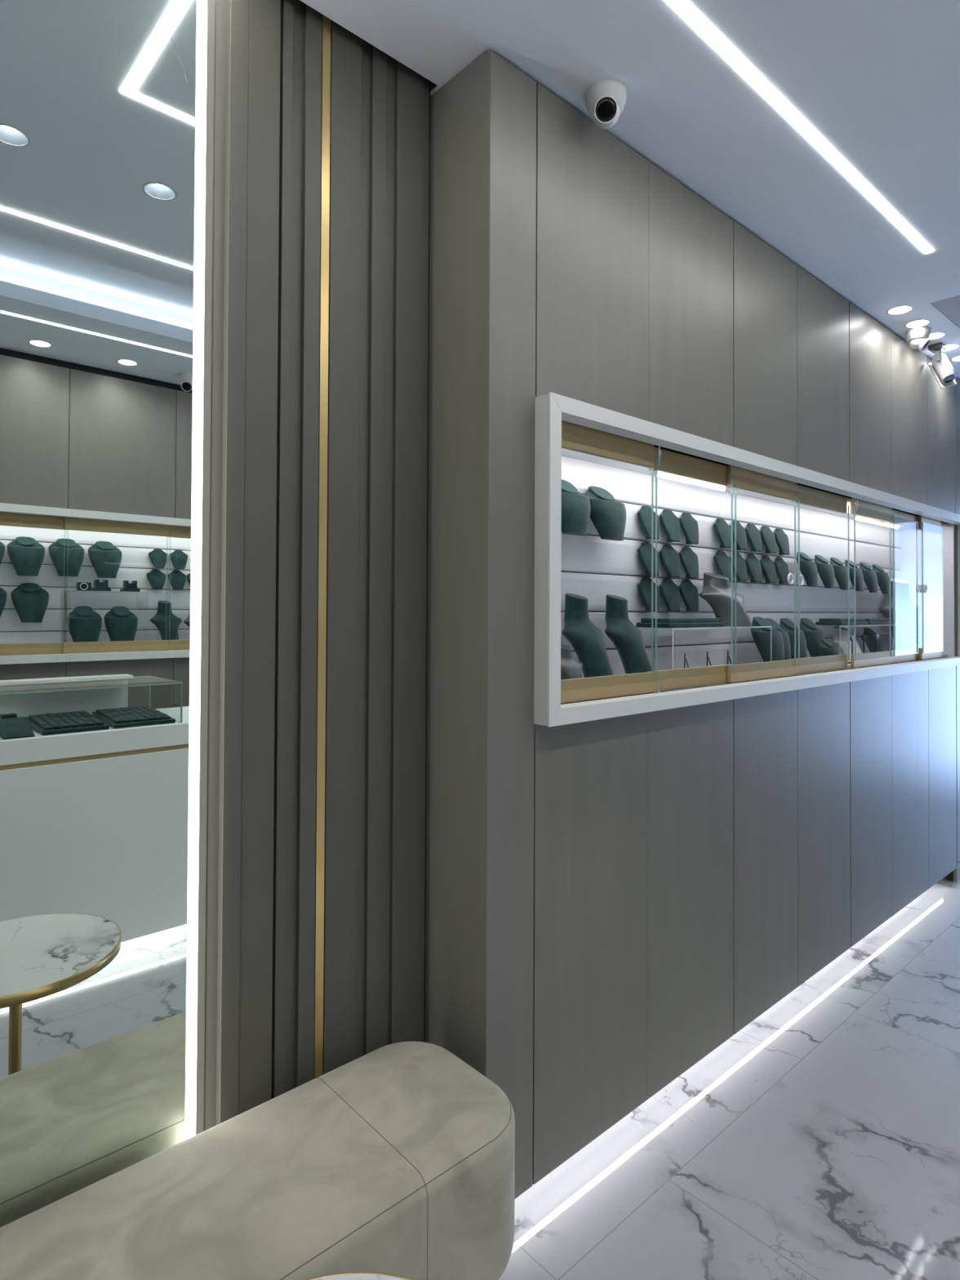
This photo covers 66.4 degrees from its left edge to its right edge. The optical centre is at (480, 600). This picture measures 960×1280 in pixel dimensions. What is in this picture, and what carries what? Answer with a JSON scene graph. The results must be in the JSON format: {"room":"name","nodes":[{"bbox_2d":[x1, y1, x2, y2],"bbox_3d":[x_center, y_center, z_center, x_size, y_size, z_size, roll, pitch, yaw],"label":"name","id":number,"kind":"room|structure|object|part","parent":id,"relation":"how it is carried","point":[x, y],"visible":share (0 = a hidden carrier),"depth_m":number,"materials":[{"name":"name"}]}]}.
{"room":"shop","nodes":[
{"label":"shop","id":0,"kind":"room"},
{"bbox_2d":[195,0,437,1134],"bbox_3d":[-1.274,-0.094,0.855,3.650,3.150,0.070,1,-1,-42],"label":"wall","id":1,"kind":"structure","parent":0,"point":[256,927],"depth_m":1.62,"materials":[{"name":"grey wood"}]},
{"bbox_2d":[0,0,207,1227],"bbox_3d":[-1.413,0.029,0.679,2.310,2.698,0.032,1,-1,-42],"label":"wall mirror","id":2,"kind":"object","parent":1,"relation":"attached to","point":[103,103],"visible":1,"depth_m":1.32,"materials":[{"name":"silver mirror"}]},
{"bbox_2d":[313,14,330,1079],"bbox_3d":[-0.358,0.037,1.650,0.020,2.920,0.012,1,-1,-42],"label":"trim","id":3,"kind":"structure","parent":1,"relation":"attached to","point":[326,22],"depth_m":1.65,"materials":[{"name":"gold metal"}]},
{"bbox_2d":[299,0,959,379],"bbox_3d":[1.652,-1.498,1.407,8.900,0.400,3.840,1,-1,-42],"label":"ceiling","id":4,"kind":"structure","parent":0,"point":[877,81],"depth_m":1.89,"materials":[{"name":"white paint"}]},
{"bbox_2d":[585,78,626,128],"bbox_3d":[0.322,-1.251,1.875,0.106,0.093,0.106,1,-1,-42],"label":"security camera","id":5,"kind":"object","parent":4,"relation":"attached to","point":[606,99],"visible":1,"depth_m":1.84,"materials":[{"name":"grey plastic"}]},
{"bbox_2d":[666,0,933,253],"bbox_3d":[0.559,-1.259,2.070,2.455,0.076,0.559,1,-1,-42],"label":"ceiling light","id":6,"kind":"object","parent":4,"relation":"attached to","point":[682,6],"visible":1,"depth_m":1.92,"materials":[{"name":"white plastic"}]},
{"bbox_2d":[886,305,913,315],"bbox_3d":[1.837,-1.274,3.210,0.103,0.007,0.103,1,-1,-42],"label":"recessed light","id":7,"kind":"object","parent":4,"relation":"in","point":[899,309],"visible":1,"depth_m":3.21,"materials":[{"name":"grey plastic"}]},
{"bbox_2d":[904,326,930,351],"bbox_3d":[2.055,-1.218,3.443,0.106,0.097,0.106,1,-1,-42],"label":"security camera","id":8,"kind":"object","parent":4,"relation":"attached to","point":[917,338],"visible":1,"depth_m":3.41,"materials":[{"name":"grey plastic"}]},
{"bbox_2d":[904,319,930,328],"bbox_3d":[2.003,-1.270,3.359,0.103,0.007,0.103,1,-1,-42],"label":"recessed light","id":9,"kind":"object","parent":4,"relation":"in","point":[913,324],"visible":1,"depth_m":3.36,"materials":[{"name":"grey plastic"}]},
{"bbox_2d":[928,332,946,340],"bbox_3d":[2.169,-1.268,3.509,0.103,0.007,0.103,1,-1,-42],"label":"recessed light","id":10,"kind":"object","parent":4,"relation":"in","point":[935,335],"visible":0.55,"depth_m":3.50,"materials":[{"name":"grey plastic"}]},
{"bbox_2d":[927,342,956,388],"bbox_3d":[2.305,-1.160,3.655,0.124,0.205,0.168,0,-1,30],"label":"security camera","id":11,"kind":"object","parent":4,"relation":"attached to","point":[944,374],"visible":1,"depth_m":3.64,"materials":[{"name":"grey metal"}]},
{"bbox_3d":[2.263,-1.251,3.631,0.070,0.024,0.060,1,-1,-42],"label":"mounting plate","id":12,"kind":"part","parent":11,"relation":"part of","materials":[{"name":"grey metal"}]},
{"bbox_3d":[2.277,-1.222,3.643,0.051,0.057,0.028,1,-1,-42],"label":"arm","id":13,"kind":"part","parent":11,"relation":"part of","materials":[{"name":"grey plastic"}]},
{"bbox_2d":[930,294,959,328],"bbox_3d":[3.280,-1.272,3.191,2.089,0.009,1.734,1,-1,-42],"label":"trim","id":14,"kind":"structure","parent":4,"relation":"attached to","point":[949,307],"depth_m":3.19,"materials":[{"name":"grey paint"}]},
{"bbox_2d":[944,343,959,351],"bbox_3d":[2.335,-1.265,3.658,0.103,0.007,0.103,1,-1,-42],"label":"recessed light","id":15,"kind":"object","parent":4,"relation":"in","point":[951,346],"visible":0.65,"depth_m":3.65,"materials":[{"name":"grey plastic"}]},
{"bbox_2d":[950,355,959,361],"bbox_3d":[2.501,-1.262,3.808,0.103,0.007,0.103,1,-1,-42],"label":"recessed light","id":16,"kind":"object","parent":4,"relation":"in","point":[957,358],"visible":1,"depth_m":3.83,"materials":[{"name":"grey plastic"}]},
{"bbox_2d":[425,49,957,1199],"bbox_3d":[1.806,-0.039,3.712,5.350,3.150,0.600,1,-1,-42],"label":"wall","id":17,"kind":"structure","parent":0,"point":[611,902],"depth_m":2.03,"materials":[{"name":"beige laminate"}]},
{"bbox_2d":[533,391,959,727],"bbox_3d":[1.329,-0.077,3.033,3.427,0.806,0.334,1,-1,-42],"label":"display case","id":18,"kind":"object","parent":17,"relation":"attached to","point":[918,551],"visible":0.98,"depth_m":2.55,"materials":[{"name":"white paint"}]},
{"bbox_2d":[560,644,582,679],"bbox_3d":[0.238,0.188,2.044,0.109,0.134,0.106,0,-1,0],"label":"stand","id":19,"kind":"object","parent":18,"relation":"on","point":[571,668],"visible":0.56,"depth_m":2.03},
{"bbox_2d":[560,479,590,535],"bbox_3d":[0.264,-0.283,2.193,0.186,0.174,0.091,1,-1,-42],"label":"bust","id":20,"kind":"object","parent":18,"relation":"in","point":[575,506],"visible":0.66,"depth_m":2.16,"materials":[{"name":"green fabric"}]},
{"bbox_2d":[561,593,613,677],"bbox_3d":[0.309,0.117,2.164,0.171,0.279,0.163,0,-1,-15],"label":"stand","id":21,"kind":"object","parent":18,"relation":"on","point":[587,640],"visible":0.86,"depth_m":2.13,"materials":[{"name":"green fabric"}]},
{"bbox_2d":[583,485,626,541],"bbox_3d":[0.396,-0.278,2.312,0.186,0.174,0.091,1,-1,-42],"label":"bust","id":22,"kind":"object","parent":18,"relation":"in","point":[607,514],"visible":0.94,"depth_m":2.27,"materials":[{"name":"green fabric"}]},
{"bbox_3d":[0.329,0.237,2.000,0.479,0.060,0.014,1,-1,-42],"label":"gold rail","id":23,"kind":"part","parent":18,"relation":"part of","materials":[{"name":"gold metal"}]},
{"bbox_3d":[0.333,-0.429,2.010,0.479,0.068,0.014,1,-1,-42],"label":"gold rail","id":24,"kind":"part","parent":18,"relation":"part of","materials":[{"name":"gold metal"}]},
{"bbox_2d":[604,594,651,674],"bbox_3d":[0.454,0.119,2.295,0.171,0.279,0.163,0,-1,-15],"label":"stand","id":25,"kind":"object","parent":18,"relation":"on","point":[627,638],"visible":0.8,"depth_m":2.26,"materials":[{"name":"green fabric"}]},
{"bbox_2d":[637,542,659,576],"bbox_3d":[0.584,-0.144,2.525,0.110,0.119,0.043,1,-1,-42],"label":"easel","id":26,"kind":"object","parent":18,"relation":"attached to","point":[644,551],"visible":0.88,"depth_m":2.51,"materials":[{"name":"green fabric"}]},
{"bbox_2d":[637,505,659,539],"bbox_3d":[0.585,-0.270,2.527,0.110,0.119,0.043,1,-1,-42],"label":"easel","id":27,"kind":"object","parent":18,"relation":"attached to","point":[644,514],"visible":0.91,"depth_m":2.51,"materials":[{"name":"green fabric"}]},
{"bbox_2d":[637,576,659,611],"bbox_3d":[0.584,-0.023,2.523,0.110,0.119,0.043,1,-1,-42],"label":"bust","id":28,"kind":"object","parent":18,"relation":"attached to","point":[644,586],"visible":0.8,"depth_m":2.51,"materials":[{"name":"green fabric"}]},
{"bbox_3d":[0.339,-0.099,1.996,0.483,0.663,0.006,1,-1,-42],"label":"glass door","id":29,"kind":"part","parent":18,"relation":"part of","materials":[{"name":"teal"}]},
{"bbox_3d":[0.523,-0.429,2.140,0.012,0.063,0.012,1,-1,-42],"label":"lock rod","id":30,"kind":"part","parent":18,"relation":"part of","materials":[{"name":"silver metal"}]},
{"bbox_2d":[658,543,679,577],"bbox_3d":[0.679,-0.143,2.611,0.110,0.119,0.043,1,-1,-42],"label":"easel","id":31,"kind":"object","parent":18,"relation":"attached to","point":[669,557],"visible":1,"depth_m":2.60,"materials":[{"name":"green fabric"}]},
{"bbox_2d":[658,508,679,542],"bbox_3d":[0.680,-0.269,2.613,0.110,0.119,0.043,1,-1,-42],"label":"easel","id":32,"kind":"object","parent":18,"relation":"in","point":[670,523],"visible":1,"depth_m":2.60,"materials":[{"name":"green fabric"}]},
{"bbox_2d":[658,577,679,611],"bbox_3d":[0.679,-0.022,2.609,0.110,0.119,0.043,1,-1,-42],"label":"bust","id":33,"kind":"object","parent":18,"relation":"attached to","point":[669,590],"visible":1,"depth_m":2.59,"materials":[{"name":"green fabric"}]},
{"bbox_2d":[684,653,688,667],"bbox_3d":[0.690,0.219,2.435,0.028,0.088,0.040,0,-1,15],"label":"stand","id":34,"kind":"object","parent":18,"relation":"in","point":[685,659],"visible":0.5,"depth_m":2.42,"materials":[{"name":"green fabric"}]},
{"bbox_3d":[0.680,0.243,2.338,0.479,0.060,0.014,1,-1,-42],"label":"gold rail","id":35,"kind":"part","parent":18,"relation":"part of","materials":[{"name":"gold metal"}]},
{"bbox_2d":[678,578,698,611],"bbox_3d":[0.769,-0.020,2.691,0.110,0.119,0.043,1,-1,-42],"label":"bust","id":36,"kind":"object","parent":18,"relation":"attached to","point":[688,591],"visible":1,"depth_m":2.68,"materials":[{"name":"green fabric"}]},
{"bbox_2d":[679,546,698,578],"bbox_3d":[0.770,-0.141,2.693,0.110,0.119,0.043,1,-1,-42],"label":"easel","id":37,"kind":"object","parent":18,"relation":"attached to","point":[688,558],"visible":1,"depth_m":2.68,"materials":[{"name":"green fabric"}]},
{"bbox_2d":[679,511,698,544],"bbox_3d":[0.770,-0.267,2.694,0.110,0.119,0.043,1,-1,-42],"label":"easel","id":38,"kind":"object","parent":18,"relation":"attached to","point":[689,525],"visible":0.98,"depth_m":2.68,"materials":[{"name":"green fabric"}]},
{"bbox_3d":[0.684,-0.422,2.348,0.479,0.068,0.014,1,-1,-42],"label":"gold rail","id":39,"kind":"part","parent":18,"relation":"part of","materials":[{"name":"gold metal"}]},
{"bbox_3d":[0.690,-0.092,2.334,0.483,0.663,0.006,1,-1,-42],"label":"glass door","id":40,"kind":"part","parent":18,"relation":"part of","materials":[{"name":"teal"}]},
{"bbox_2d":[639,625,771,669],"bbox_3d":[0.799,0.178,2.587,0.655,0.174,0.151,1,-1,-42],"label":"acrylic riser","id":41,"kind":"object","parent":18,"relation":"in","point":[753,626],"visible":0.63,"depth_m":2.49,"materials":[{"name":"white"}]},
{"bbox_2d":[635,617,724,627],"bbox_3d":[0.681,0.074,2.482,0.335,0.030,0.130,1,-1,-42],"label":"tray","id":42,"kind":"object","parent":41,"relation":"on","point":[646,622],"visible":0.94,"depth_m":2.40,"materials":[{"name":"green fabric"}]},
{"bbox_3d":[0.800,0.094,2.588,0.655,0.005,0.150,1,-1,-42],"label":"plate","id":43,"kind":"part","parent":41,"relation":"part of","materials":[{"name":"clear plastic"}]},
{"bbox_2d":[698,572,752,626],"bbox_3d":[0.887,-0.007,2.705,0.208,0.200,0.200,0,-1,2],"label":"stand","id":44,"kind":"object","parent":41,"relation":"on","point":[716,588],"visible":0.93,"depth_m":2.63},
{"bbox_2d":[706,651,711,666],"bbox_3d":[0.794,0.220,2.528,0.028,0.088,0.040,0,-1,15],"label":"stand","id":45,"kind":"object","parent":18,"relation":"in","point":[707,651],"visible":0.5,"depth_m":2.51,"materials":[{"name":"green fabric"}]},
{"bbox_2d":[713,517,731,548],"bbox_3d":[0.949,-0.264,2.855,0.110,0.119,0.043,1,-1,-42],"label":"easel","id":46,"kind":"object","parent":18,"relation":"attached to","point":[723,531],"visible":0.93,"depth_m":2.84,"materials":[{"name":"green fabric"}]},
{"bbox_2d":[713,550,731,580],"bbox_3d":[0.948,-0.138,2.853,0.110,0.119,0.043,1,-1,-42],"label":"easel","id":47,"kind":"object","parent":18,"relation":"in","point":[722,562],"visible":0.82,"depth_m":2.84,"materials":[{"name":"green fabric"}]},
{"bbox_2d":[726,650,731,664],"bbox_3d":[0.895,0.222,2.619,0.028,0.088,0.040,0,-1,15],"label":"stand","id":48,"kind":"object","parent":18,"relation":"in","point":[727,655],"visible":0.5,"depth_m":2.60,"materials":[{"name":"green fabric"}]},
{"bbox_3d":[1.204,-0.077,3.121,3.274,0.732,0.008,1,-1,-42],"label":"slat panel","id":49,"kind":"part","parent":18,"relation":"part of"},
{"bbox_2d":[729,551,746,581],"bbox_3d":[1.034,-0.137,2.931,0.110,0.119,0.043,1,-1,-42],"label":"easel","id":50,"kind":"object","parent":18,"relation":"in","point":[741,570],"visible":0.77,"depth_m":2.92,"materials":[{"name":"green fabric"}]},
{"bbox_2d":[729,520,746,550],"bbox_3d":[1.035,-0.263,2.933,0.110,0.119,0.043,1,-1,-42],"label":"easel","id":51,"kind":"object","parent":18,"relation":"in","point":[741,539],"visible":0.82,"depth_m":2.92,"materials":[{"name":"green fabric"}]},
{"bbox_2d":[745,553,762,582],"bbox_3d":[1.127,-0.135,3.014,0.110,0.119,0.043,1,-1,-42],"label":"easel","id":52,"kind":"object","parent":18,"relation":"in","point":[753,563],"visible":1,"depth_m":3.00,"materials":[{"name":"green fabric"}]},
{"bbox_2d":[745,523,762,551],"bbox_3d":[1.127,-0.261,3.016,0.110,0.119,0.043,1,-1,-42],"label":"easel","id":53,"kind":"object","parent":18,"relation":"in","point":[753,533],"visible":0.99,"depth_m":3.00,"materials":[{"name":"green fabric"}]},
{"bbox_3d":[1.018,-0.417,2.628,0.491,0.068,0.014,1,-1,-42],"label":"gold rail","id":54,"kind":"part","parent":18,"relation":"part of","materials":[{"name":"gold metal"}]},
{"bbox_3d":[1.015,0.249,2.618,0.491,0.060,0.014,1,-1,-42],"label":"gold rail","id":55,"kind":"part","parent":18,"relation":"part of","materials":[{"name":"gold metal"}]},
{"bbox_3d":[1.025,-0.087,2.614,0.495,0.663,0.006,1,-1,-42],"label":"glass door","id":56,"kind":"part","parent":18,"relation":"part of","materials":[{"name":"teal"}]},
{"bbox_2d":[751,617,784,662],"bbox_3d":[1.130,0.167,2.874,0.191,0.207,0.102,1,-1,-42],"label":"bust","id":57,"kind":"object","parent":18,"relation":"on","point":[762,636],"visible":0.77,"depth_m":2.83,"materials":[{"name":"green fabric"}]},
{"bbox_2d":[760,555,776,583],"bbox_3d":[1.219,-0.133,3.097,0.110,0.119,0.043,1,-1,-42],"label":"easel","id":58,"kind":"object","parent":18,"relation":"in","point":[767,566],"visible":0.98,"depth_m":3.08,"materials":[{"name":"green fabric"}]},
{"bbox_2d":[760,525,776,553],"bbox_3d":[1.219,-0.259,3.099,0.110,0.119,0.043,1,-1,-42],"label":"easel","id":59,"kind":"object","parent":18,"relation":"in","point":[768,538],"visible":0.99,"depth_m":3.08,"materials":[{"name":"green fabric"}]},
{"bbox_2d":[764,617,791,659],"bbox_3d":[1.210,0.172,2.987,0.171,0.200,0.095,1,-1,-42],"label":"bust","id":60,"kind":"object","parent":18,"relation":"on","point":[784,634],"visible":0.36,"depth_m":2.98,"materials":[{"name":"green fabric"}]},
{"bbox_2d":[773,527,789,555],"bbox_3d":[1.310,-0.258,3.180,0.110,0.119,0.043,1,-1,-42],"label":"easel","id":61,"kind":"object","parent":18,"relation":"attached to","point":[781,538],"visible":0.98,"depth_m":3.17,"materials":[{"name":"green fabric"}]},
{"bbox_2d":[773,556,789,584],"bbox_3d":[1.309,-0.132,3.178,0.110,0.119,0.043,1,-1,-42],"label":"easel","id":62,"kind":"object","parent":18,"relation":"in","point":[781,566],"visible":0.91,"depth_m":3.16,"materials":[{"name":"green fabric"}]},
{"bbox_3d":[1.154,-0.081,2.725,0.044,0.044,0.008,1,-1,-42],"label":"finger pull","id":63,"kind":"part","parent":18,"relation":"part of","materials":[{"name":"white paint"}]},
{"bbox_2d":[779,617,807,658],"bbox_3d":[1.329,0.175,3.108,0.171,0.200,0.095,1,-1,-42],"label":"bust","id":64,"kind":"object","parent":18,"relation":"on","point":[786,624],"visible":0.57,"depth_m":3.08,"materials":[{"name":"green fabric"}]},
{"bbox_3d":[1.233,-0.079,2.817,0.044,0.044,0.008,1,-1,-42],"label":"finger pull","id":65,"kind":"part","parent":18,"relation":"part of","materials":[{"name":"white paint"}]},
{"bbox_2d":[795,551,817,586],"bbox_3d":[1.450,-0.140,3.249,0.140,0.156,0.076,1,-1,-42],"label":"bust","id":66,"kind":"object","parent":18,"relation":"on","point":[808,569],"visible":0.96,"depth_m":3.21,"materials":[{"name":"green fabric"}]},
{"bbox_2d":[800,617,824,657],"bbox_3d":[1.470,0.177,3.236,0.171,0.200,0.095,1,-1,-42],"label":"bust","id":67,"kind":"object","parent":18,"relation":"on","point":[813,635],"visible":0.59,"depth_m":3.19,"materials":[{"name":"green fabric"}]},
{"bbox_3d":[1.380,-0.410,2.975,0.498,0.068,0.014,1,-1,-42],"label":"gold rail","id":68,"kind":"part","parent":18,"relation":"part of","materials":[{"name":"gold metal"}]},
{"bbox_3d":[1.377,0.256,2.966,0.498,0.060,0.014,1,-1,-42],"label":"gold rail","id":69,"kind":"part","parent":18,"relation":"part of","materials":[{"name":"gold metal"}]},
{"bbox_3d":[1.387,-0.080,2.962,0.502,0.663,0.006,1,-1,-42],"label":"glass door","id":70,"kind":"part","parent":18,"relation":"part of","materials":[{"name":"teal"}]},
{"bbox_2d":[813,554,835,588],"bbox_3d":[1.584,-0.135,3.370,0.140,0.156,0.076,1,-1,-42],"label":"bust","id":71,"kind":"object","parent":18,"relation":"on","point":[825,571],"visible":0.94,"depth_m":3.33,"materials":[{"name":"green fabric"}]},
{"bbox_2d":[819,638,839,656],"bbox_3d":[1.503,0.220,3.154,0.130,0.114,0.061,1,-1,-42],"label":"bust","id":72,"kind":"object","parent":18,"relation":"on","point":[828,648],"visible":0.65,"depth_m":3.13,"materials":[{"name":"green fabric"}]},
{"bbox_2d":[830,557,848,590],"bbox_3d":[1.710,-0.130,3.483,0.140,0.156,0.076,1,-1,-42],"label":"bust","id":73,"kind":"object","parent":18,"relation":"on","point":[841,571],"visible":0.79,"depth_m":3.44,"materials":[{"name":"green fabric"}]},
{"bbox_2d":[832,626,862,661],"bbox_3d":[1.720,0.201,3.465,0.164,0.162,0.159,0,-1,2],"label":"stand","id":74,"kind":"object","parent":18,"relation":"on","point":[840,634],"visible":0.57,"depth_m":3.42,"materials":[{"name":"white"}]},
{"bbox_2d":[847,635,853,663],"bbox_3d":[1.658,0.216,3.267,0.046,0.125,0.044,1,-1,-42],"label":"stand","id":75,"kind":"object","parent":18,"relation":"in","point":[851,637],"visible":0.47,"depth_m":3.26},
{"bbox_2d":[844,560,863,591],"bbox_3d":[1.836,-0.124,3.597,0.140,0.156,0.076,1,-1,-42],"label":"bust","id":76,"kind":"object","parent":18,"relation":"on","point":[859,574],"visible":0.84,"depth_m":3.56,"materials":[{"name":"green fabric"}]},
{"bbox_3d":[1.598,-0.410,3.108,0.012,0.063,0.012,1,-1,-42],"label":"lock rod","id":77,"kind":"part","parent":18,"relation":"part of","materials":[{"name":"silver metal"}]},
{"bbox_2d":[860,634,866,653],"bbox_3d":[1.755,0.218,3.354,0.046,0.125,0.044,1,-1,-42],"label":"stand","id":78,"kind":"object","parent":18,"relation":"in","point":[864,637],"visible":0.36,"depth_m":3.35,"materials":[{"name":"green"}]},
{"bbox_3d":[1.754,0.228,3.353,0.044,0.105,0.044,1,-1,-42],"label":"stem","id":79,"kind":"part","parent":78,"relation":"part of","materials":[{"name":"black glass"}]},
{"bbox_2d":[826,623,908,654],"bbox_3d":[1.868,0.201,3.586,0.860,0.168,0.136,1,-1,-42],"label":"acrylic riser","id":80,"kind":"object","parent":18,"relation":"in","point":[896,624],"visible":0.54,"depth_m":3.50,"materials":[{"name":"white"}]},
{"bbox_2d":[815,617,868,625],"bbox_3d":[1.697,0.098,3.434,0.320,0.030,0.115,1,-1,-42],"label":"tray","id":81,"kind":"object","parent":80,"relation":"on","point":[833,621],"visible":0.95,"depth_m":3.35,"materials":[{"name":"green fabric"}]},
{"bbox_2d":[855,617,897,624],"bbox_3d":[1.964,0.103,3.675,0.360,0.030,0.115,1,-1,-42],"label":"tray","id":82,"kind":"object","parent":80,"relation":"on","point":[871,620],"visible":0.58,"depth_m":3.60,"materials":[{"name":"green fabric"}]},
{"bbox_2d":[859,562,878,592],"bbox_3d":[1.970,-0.119,3.718,0.140,0.156,0.076,1,-1,-42],"label":"bust","id":83,"kind":"object","parent":18,"relation":"on","point":[870,578],"visible":0.91,"depth_m":3.68,"materials":[{"name":"green fabric"}]},
{"bbox_3d":[1.764,-0.404,3.299,0.451,0.068,0.014,1,-1,-42],"label":"gold rail","id":84,"kind":"part","parent":18,"relation":"part of","materials":[{"name":"gold metal"}]},
{"bbox_3d":[1.760,0.262,3.289,0.451,0.060,0.014,1,-1,-42],"label":"gold rail","id":85,"kind":"part","parent":18,"relation":"part of","materials":[{"name":"gold metal"}]},
{"bbox_2d":[862,627,884,652],"bbox_3d":[1.969,0.211,3.668,0.171,0.150,0.080,1,-1,-42],"label":"bust","id":86,"kind":"object","parent":18,"relation":"in","point":[870,642],"visible":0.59,"depth_m":3.62,"materials":[{"name":"green fabric"}]},
{"bbox_3d":[1.770,-0.073,3.285,0.455,0.663,0.006,1,-1,-42],"label":"glass door","id":87,"kind":"part","parent":18,"relation":"part of","materials":[{"name":"teal"}]},
{"bbox_2d":[873,634,879,652],"bbox_3d":[1.867,0.220,3.454,0.046,0.125,0.044,1,-1,-42],"label":"stand","id":88,"kind":"object","parent":18,"relation":"in","point":[876,637],"visible":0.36,"depth_m":3.45,"materials":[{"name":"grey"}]},
{"bbox_3d":[1.866,0.230,3.453,0.044,0.105,0.044,1,-1,-42],"label":"stem","id":89,"kind":"part","parent":88,"relation":"part of","materials":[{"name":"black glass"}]},
{"bbox_2d":[872,564,889,594],"bbox_3d":[2.096,-0.114,3.831,0.140,0.156,0.076,1,-1,-42],"label":"bust","id":90,"kind":"object","parent":18,"relation":"on","point":[882,576],"visible":0.79,"depth_m":3.79,"materials":[{"name":"green fabric"}]},
{"bbox_2d":[879,577,924,649],"bbox_3d":[2.283,0.084,3.984,0.254,0.416,0.218,0,-1,15],"label":"stand","id":91,"kind":"object","parent":18,"relation":"on","point":[906,611],"visible":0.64,"depth_m":3.92,"materials":[{"name":"white"}]},
{"bbox_3d":[2.083,-0.398,3.608,0.431,0.068,0.014,1,-1,-42],"label":"gold rail","id":92,"kind":"part","parent":18,"relation":"part of","materials":[{"name":"gold metal"}]},
{"bbox_3d":[2.080,0.268,3.599,0.431,0.060,0.014,1,-1,-42],"label":"gold rail","id":93,"kind":"part","parent":18,"relation":"part of","materials":[{"name":"gold metal"}]},
{"bbox_3d":[2.090,-0.068,3.595,0.435,0.663,0.006,1,-1,-42],"label":"glass door","id":94,"kind":"part","parent":18,"relation":"part of","materials":[{"name":"teal"}]},
{"bbox_2d":[897,629,920,657],"bbox_3d":[2.195,0.219,3.773,0.125,0.140,0.124,0,-1,2],"label":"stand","id":95,"kind":"object","parent":18,"relation":"on","point":[904,636],"visible":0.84,"depth_m":3.74,"materials":[{"name":"white"}]},
{"bbox_3d":[2.257,-0.061,3.719,0.044,0.044,0.008,1,-1,-42],"label":"finger pull","id":96,"kind":"part","parent":18,"relation":"part of","materials":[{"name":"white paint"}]},
{"bbox_3d":[2.345,-0.394,3.822,0.306,0.068,0.014,1,-1,-42],"label":"gold rail","id":97,"kind":"part","parent":18,"relation":"part of","materials":[{"name":"gold metal"}]},
{"bbox_3d":[2.342,0.272,3.813,0.306,0.060,0.014,1,-1,-42],"label":"gold rail","id":98,"kind":"part","parent":18,"relation":"part of","materials":[{"name":"gold metal"}]},
{"bbox_3d":[2.351,-0.063,3.809,0.310,0.663,0.006,1,-1,-42],"label":"glass door","id":99,"kind":"part","parent":18,"relation":"part of","materials":[{"name":"teal"}]},
{"bbox_2d":[953,861,959,881],"bbox_3d":[3.296,1.508,4.648,1.841,0.098,0.016,1,-1,-42],"label":"baseboard","id":100,"kind":"structure","parent":17,"relation":"attached to","point":[957,871],"depth_m":4.04,"materials":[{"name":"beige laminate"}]},
{"bbox_2d":[955,377,959,862],"bbox_3d":[2.952,0.104,4.351,0.888,2.683,0.018,1,-1,-42],"label":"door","id":101,"kind":"structure","parent":17,"relation":"in","point":[957,380],"depth_m":4.06,"materials":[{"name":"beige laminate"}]},
{"bbox_2d":[498,875,959,1279],"bbox_3d":[2.084,1.560,1.765,10.300,0.100,3.840,1,-1,-42],"label":"floor","id":102,"kind":"structure","parent":0,"point":[820,1140],"depth_m":2.01,"materials":[{"name":"stone"}]},
{"bbox_2d":[0,1041,515,1279],"bbox_3d":[-0.992,1.238,0.731,2.636,0.486,0.401,1,-1,-42],"label":"upholstered bench","id":103,"kind":"object","parent":102,"relation":"on","point":[398,1158],"visible":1,"depth_m":1.29,"materials":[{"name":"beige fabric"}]},
{"bbox_2d":[305,1271,415,1279],"bbox_3d":[-0.159,1.190,0.736,0.486,0.589,0.486,1,-1,-42],"label":"round side table","id":104,"kind":"object","parent":102,"relation":"on","point":[353,1275],"visible":1,"depth_m":0.97,"materials":[{"name":"stone"}]}
]}

